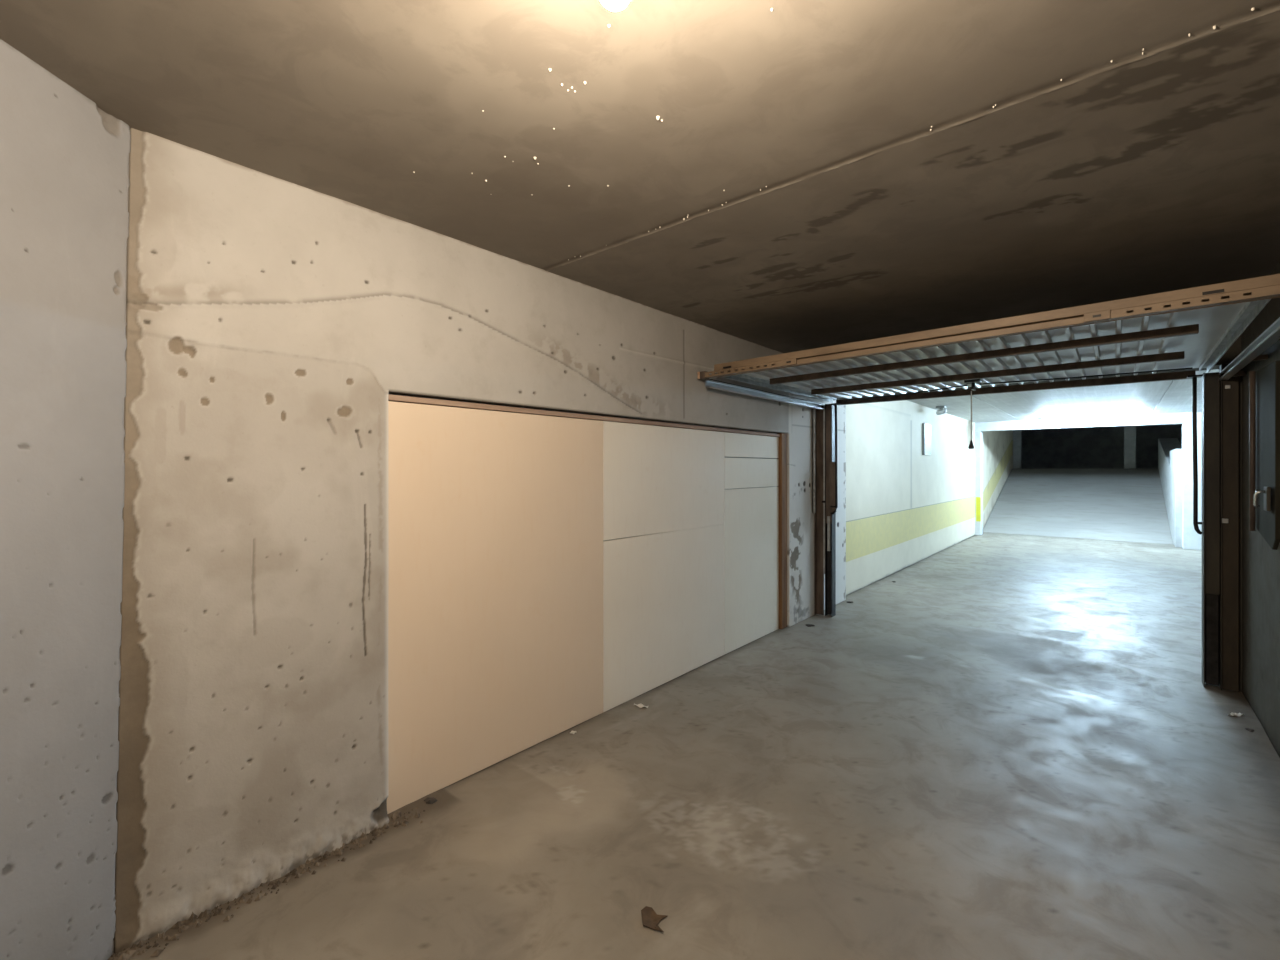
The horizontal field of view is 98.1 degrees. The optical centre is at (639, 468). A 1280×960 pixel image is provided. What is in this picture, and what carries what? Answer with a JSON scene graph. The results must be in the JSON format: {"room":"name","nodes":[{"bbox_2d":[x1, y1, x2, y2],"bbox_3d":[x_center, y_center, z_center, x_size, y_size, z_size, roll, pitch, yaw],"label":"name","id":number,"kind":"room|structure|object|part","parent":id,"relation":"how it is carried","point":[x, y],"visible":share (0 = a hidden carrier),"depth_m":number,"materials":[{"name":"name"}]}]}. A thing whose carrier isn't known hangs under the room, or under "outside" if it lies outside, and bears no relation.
{"room":"parking garage","nodes":[
{"label":"parking garage","id":0,"kind":"room"},
{"bbox_2d":[0,39,130,959],"bbox_3d":[-1.577,0.190,0.110,0.179,2.420,3.027,0,0,0],"label":"wall","id":1,"kind":"structure","parent":0,"point":[64,160],"depth_m":1.43,"materials":[{"name":"grey paint"}]},
{"bbox_2d":[113,128,845,953],"bbox_3d":[0.275,0.190,3.814,0.204,2.420,5.693,0,0,40],"label":"wall","id":2,"kind":"structure","parent":0,"point":[272,322],"depth_m":1.92,"materials":[{"name":"paint"}]},
{"bbox_2d":[388,394,779,436],"bbox_3d":[0.085,-0.286,3.535,0.042,0.023,3.426,0,0,41],"label":"batten","id":3,"kind":"object","parent":2,"relation":"attached to","point":[395,398],"visible":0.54,"depth_m":2.87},
{"bbox_2d":[705,379,824,409],"bbox_3d":[1.074,-0.584,4.530,0.098,0.057,1.955,0,0,41],"label":"rail","id":4,"kind":"object","parent":2,"relation":"attached to","point":[711,384],"visible":1,"depth_m":4.33,"materials":[{"name":"metal"}]},
{"bbox_2d":[0,0,1279,422],"bbox_3d":[3.408,-1.074,4.434,4.300,0.218,15.770,0,0,41],"label":"ceiling","id":5,"kind":"structure","parent":0,"point":[784,176],"depth_m":1.66,"materials":[{"name":"concrete"}]},
{"bbox_2d":[601,0,629,10],"bbox_3d":[-0.037,-0.838,0.811,0.090,0.324,0.090,0,0,41],"label":"bulb","id":6,"kind":"object","parent":5,"relation":"hanging from","point":[614,5],"visible":1,"depth_m":0.81,"materials":[{"name":"glass"}]},
{"bbox_2d":[936,406,946,414],"bbox_3d":[4.670,-0.899,8.601,0.154,0.134,0.123,0,0,41],"label":"ceiling fitting","id":7,"kind":"object","parent":5,"relation":"attached to","point":[942,409],"visible":1,"depth_m":8.56,"materials":[{"name":"grey plastic"}]},
{"bbox_2d":[1037,413,1144,422],"bbox_3d":[8.143,-0.919,10.077,1.524,0.092,0.088,0,0,41],"label":"ceiling light","id":8,"kind":"object","parent":5,"relation":"attached to","point":[1089,417],"visible":1,"depth_m":10.03,"materials":[{"name":"white paint"}]},
{"bbox_2d":[108,532,1279,959],"bbox_3d":[3.643,1.471,4.747,4.150,0.166,16.550,0,0,41],"label":"floor","id":9,"kind":"structure","parent":0,"point":[1005,746],"depth_m":2.26,"materials":[{"name":"concrete"}]},
{"bbox_2d":[111,807,424,959],"bbox_3d":[-1.174,1.388,1.905,0.119,0.032,0.937,0,0,41],"label":"rubble","id":10,"kind":"object","parent":9,"relation":"on","point":[193,919],"visible":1,"depth_m":1.79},
{"bbox_2d":[391,811,400,819],"bbox_3d":[-0.973,1.391,2.225,0.038,0.020,0.046,0,0,44],"label":"chip","id":11,"kind":"object","parent":9,"relation":"on","point":[394,815],"visible":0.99,"depth_m":2.22,"materials":[{"name":"beige concrete"}]},
{"bbox_2d":[424,797,437,803],"bbox_3d":[-0.882,1.390,2.326,0.054,0.023,0.041,0,0,32],"label":"chip","id":12,"kind":"object","parent":9,"relation":"on","point":[428,800],"visible":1,"depth_m":2.32,"materials":[{"name":"grey concrete"}]},
{"bbox_2d":[387,401,602,813],"bbox_3d":[-0.624,0.563,2.708,0.018,1.670,1.251,0,0,41],"label":"board","id":13,"kind":"object","parent":9,"relation":"on","point":[495,518],"visible":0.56,"depth_m":2.59,"materials":[{"name":"beige wood"}]},
{"bbox_2d":[641,906,666,931],"bbox_3d":[0.043,1.393,1.715,0.097,0.010,0.071,0,0,25],"label":"dry leaf","id":14,"kind":"object","parent":9,"relation":"on","point":[650,919],"visible":1,"depth_m":1.72,"materials":[{"name":"brown plant"}]},
{"bbox_2d":[603,524,723,711],"bbox_3d":[0.205,0.907,3.675,0.018,0.982,1.291,0,0,41],"label":"board","id":15,"kind":"object","parent":9,"relation":"on","point":[663,593],"visible":1,"depth_m":3.58,"materials":[{"name":"white wood"}]},
{"bbox_2d":[603,421,723,539],"bbox_3d":[0.205,0.072,3.675,0.018,0.687,1.291,0,0,41],"label":"board","id":16,"kind":"object","parent":15,"relation":"on","point":[657,479],"visible":1,"depth_m":3.57,"materials":[{"name":"white wood"}]},
{"bbox_2d":[724,487,778,654],"bbox_3d":[0.914,0.777,4.501,0.018,1.238,0.878,0,0,41],"label":"board","id":17,"kind":"object","parent":9,"relation":"on","point":[751,515],"visible":1,"depth_m":4.46,"materials":[{"name":"white wood"}]},
{"bbox_2d":[724,457,778,488],"bbox_3d":[0.914,0.036,4.501,0.018,0.237,0.878,0,0,41],"label":"board","id":18,"kind":"object","parent":17,"relation":"on","point":[738,472],"visible":1,"depth_m":4.46,"materials":[{"name":"white wood"}]},
{"bbox_2d":[724,432,778,457],"bbox_3d":[0.914,-0.180,4.501,0.018,0.183,0.878,0,0,41],"label":"board","id":19,"kind":"object","parent":18,"relation":"on","point":[735,444],"visible":1,"depth_m":4.46,"materials":[{"name":"white wood"}]},
{"bbox_2d":[777,433,786,628],"bbox_3d":[1.247,0.544,4.869,0.049,1.704,0.107,0,0,41],"label":"timber post","id":20,"kind":"object","parent":9,"relation":"on","point":[782,458],"visible":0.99,"depth_m":4.83,"materials":[{"name":"brown wood"}]},
{"bbox_2d":[812,404,835,616],"bbox_3d":[1.743,0.392,5.264,0.158,2.007,0.180,0,0,41],"label":"post","id":21,"kind":"object","parent":9,"relation":"on","point":[823,421],"visible":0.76,"depth_m":5.26,"materials":[{"name":"brown metal"}]},
{"bbox_3d":[1.784,-0.045,5.242,0.059,1.130,0.010,0,0,41],"label":"plate","id":22,"kind":"part","parent":21,"relation":"part of","materials":[{"name":"brown metal"}]},
{"bbox_2d":[975,431,982,534],"bbox_3d":[7.111,0.306,11.783,0.253,2.187,0.253,0,0,41],"label":"portal","id":23,"kind":"object","parent":9,"relation":"on","point":[978,434],"visible":0.55,"depth_m":11.65,"materials":[{"name":"white paint"}]},
{"bbox_2d":[1182,422,1201,549],"bbox_3d":[9.857,0.306,9.430,0.915,2.187,0.250,0,0,41],"label":"wall","id":24,"kind":"structure","parent":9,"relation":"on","point":[1191,540],"depth_m":9.58,"materials":[{"name":"white paint"}]},
{"bbox_2d":[1202,364,1238,691],"bbox_3d":[3.696,0.367,3.535,0.158,2.055,0.120,0,0,41],"label":"post","id":25,"kind":"object","parent":9,"relation":"on","point":[1220,398],"visible":0.98,"depth_m":3.51,"materials":[{"name":"metal"}]},
{"bbox_2d":[697,274,1279,534],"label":"garage door","id":26,"kind":"structure","parent":25,"relation":"attached to","point":[1189,328],"depth_m":3.19,"materials":[{"name":"beige paint"}]},
{"bbox_3d":[0.898,-0.641,3.340,0.090,0.039,0.012,0,0,41],"label":"joint plate","id":27,"kind":"part","parent":26,"relation":"part of","materials":[{"name":"beige paint"}]},
{"bbox_3d":[1.797,0.175,5.171,0.055,0.470,0.020,0,0,41],"label":"arm plate","id":28,"kind":"part","parent":26,"relation":"part of","materials":[{"name":"brown metal"}]},
{"bbox_3d":[1.796,-0.085,5.142,0.066,1.031,0.047,0,0,41],"label":"lift arm","id":29,"kind":"part","parent":26,"relation":"part of","materials":[{"name":"metal"}]},
{"bbox_3d":[2.144,-0.614,4.594,0.016,0.022,1.157,0,0,-27],"label":"lock rod","id":30,"kind":"part","parent":26,"relation":"part of","materials":[{"name":"metal"}]},
{"bbox_2d":[968,391,973,448],"bbox_3d":[2.424,-0.355,4.060,0.038,0.424,0.037,0,0,41],"label":"pull cord","id":31,"kind":"object","parent":26,"relation":"hanging from","point":[971,446],"visible":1,"depth_m":4.06,"materials":[{"name":"black plastic"}]},
{"bbox_3d":[2.428,-0.603,4.044,0.023,0.062,0.100,0,0,41],"label":"lock handle","id":32,"kind":"part","parent":26,"relation":"part of","materials":[{"name":"black plastic"}]},
{"bbox_3d":[1.466,-0.670,2.897,2.517,0.116,0.054,0,0,41],"label":"rail","id":33,"kind":"part","parent":26,"relation":"part of","materials":[{"name":"brown metal"}]},
{"bbox_3d":[2.946,-0.618,3.732,1.128,0.024,0.029,0,0,30],"label":"lock rod","id":34,"kind":"part","parent":26,"relation":"part of","materials":[{"name":"metal"}]},
{"bbox_3d":[1.984,-0.662,2.409,0.090,0.039,0.012,0,0,41],"label":"joint plate","id":35,"kind":"part","parent":26,"relation":"part of","materials":[{"name":"beige paint"}]},
{"bbox_3d":[3.606,-0.087,3.590,0.049,1.030,0.047,0,0,41],"label":"lift arm","id":36,"kind":"part","parent":26,"relation":"part of","materials":[{"name":"metal"}]},
{"bbox_3d":[3.642,0.095,3.532,0.066,1.410,0.015,0,0,41],"label":"plate","id":37,"kind":"part","parent":25,"relation":"part of","materials":[{"name":"paint"}]},
{"bbox_3d":[3.683,0.330,3.494,0.030,0.030,0.011,0,0,41],"label":"bolt plate","id":38,"kind":"part","parent":25,"relation":"part of","materials":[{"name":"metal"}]},
{"bbox_2d":[1228,713,1244,716],"bbox_3d":[3.372,1.391,3.139,0.090,0.013,0.030,0,0,-10],"label":"paper scrap","id":39,"kind":"object","parent":9,"relation":"on","point":[1232,714],"visible":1,"depth_m":3.14,"materials":[{"name":"white paper"}]},
{"bbox_2d":[389,393,1012,595],"bbox_3d":[4.769,-0.550,9.131,0.150,3.901,18.128,0,0,41],"label":"wall","id":40,"kind":"structure","parent":0,"point":[905,506],"depth_m":7.85,"materials":[{"name":"paint"}]},
{"bbox_2d":[922,423,930,454],"bbox_3d":[4.461,-0.450,8.633,0.036,0.491,0.403,0,0,41],"label":"wall sign","id":41,"kind":"object","parent":40,"relation":"attached to","point":[926,428],"visible":1,"depth_m":8.56,"materials":[{"name":"grey plastic"}]},
{"bbox_2d":[837,335,1240,399],"bbox_3d":[3.267,-0.912,4.193,4.200,0.475,0.220,0,0,41],"label":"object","id":42,"kind":"object","parent":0,"point":[1234,350],"visible":0.11,"depth_m":3.82,"materials":[{"name":"metal"}]},
{"bbox_2d":[983,469,1172,543],"bbox_3d":[12.428,0.775,14.490,5.200,1.550,9.820,0,0,41],"label":"ramp","id":43,"kind":"structure","parent":0,"point":[1128,505],"depth_m":12.63,"materials":[{"name":"concrete"}]},
{"bbox_2d":[1012,430,1021,468],"bbox_3d":[11.143,-1.248,16.423,0.240,2.495,0.240,0,0,41],"label":"concrete pillar","id":44,"kind":"structure","parent":43,"relation":"on","point":[1017,434],"depth_m":16.32,"materials":[{"name":"grey concrete"}]},
{"bbox_2d":[1124,426,1135,468],"bbox_3d":[13.052,-1.248,14.786,0.240,2.495,0.240,0,0,41],"label":"concrete pillar","id":45,"kind":"structure","parent":43,"relation":"on","point":[1129,431],"depth_m":14.70,"materials":[{"name":"grey concrete"}]},
{"bbox_2d":[975,412,1201,430],"bbox_3d":[8.610,-0.944,10.499,4.200,0.313,0.250,0,0,41],"label":"beam","id":46,"kind":"structure","parent":0,"point":[1172,418],"depth_m":10.44,"materials":[{"name":"white paint"}]},
{"bbox_2d":[1022,424,1181,468],"bbox_3d":[15.430,-1.450,17.989,9.000,3.300,0.200,0,0,41],"label":"wall","id":47,"kind":"structure","parent":0,"point":[1091,447],"depth_m":18.36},
{"bbox_2d":[1158,438,1181,547],"bbox_3d":[11.378,0.326,11.768,0.350,2.148,5.320,0,0,41],"label":"wall","id":48,"kind":"structure","parent":0,"point":[1169,449],"depth_m":10.54,"materials":[{"name":"paint"}]},
{"bbox_2d":[1239,369,1241,691],"bbox_3d":[4.349,0.350,3.200,1.265,2.100,0.320,0,0,41],"label":"wall","id":49,"kind":"structure","parent":0,"point":[1240,377],"depth_m":3.48,"materials":[{"name":"concrete"}]},
{"bbox_2d":[1241,262,1279,756],"bbox_3d":[1.430,0.190,0.631,0.154,2.420,7.420,0,0,41],"label":"wall","id":50,"kind":"structure","parent":0,"point":[1260,562],"depth_m":3.02,"materials":[{"name":"concrete"}]},
{"bbox_2d":[1219,317,1279,379],"bbox_3d":[3.076,-0.584,2.750,0.104,0.057,1.860,0,0,41],"label":"rail","id":51,"kind":"object","parent":50,"relation":"attached to","point":[1271,334],"visible":1,"depth_m":2.74,"materials":[{"name":"metal"}]},
{"bbox_2d":[1249,360,1279,549],"bbox_3d":[3.201,-0.068,2.867,0.082,0.934,0.480,0,0,41],"label":"door","id":52,"kind":"structure","parent":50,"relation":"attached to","point":[1264,383],"depth_m":2.85,"materials":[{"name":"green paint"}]},
{"bbox_3d":[3.087,0.151,2.766,0.040,0.088,0.035,0,0,41],"label":"pull handle","id":53,"kind":"part","parent":52,"relation":"part of","materials":[{"name":"metal"}]},
{"bbox_3d":[3.100,0.150,2.743,0.014,0.120,0.080,0,0,41],"label":"lock plate","id":54,"kind":"part","parent":52,"relation":"part of","materials":[{"name":"paint"}]}
]}

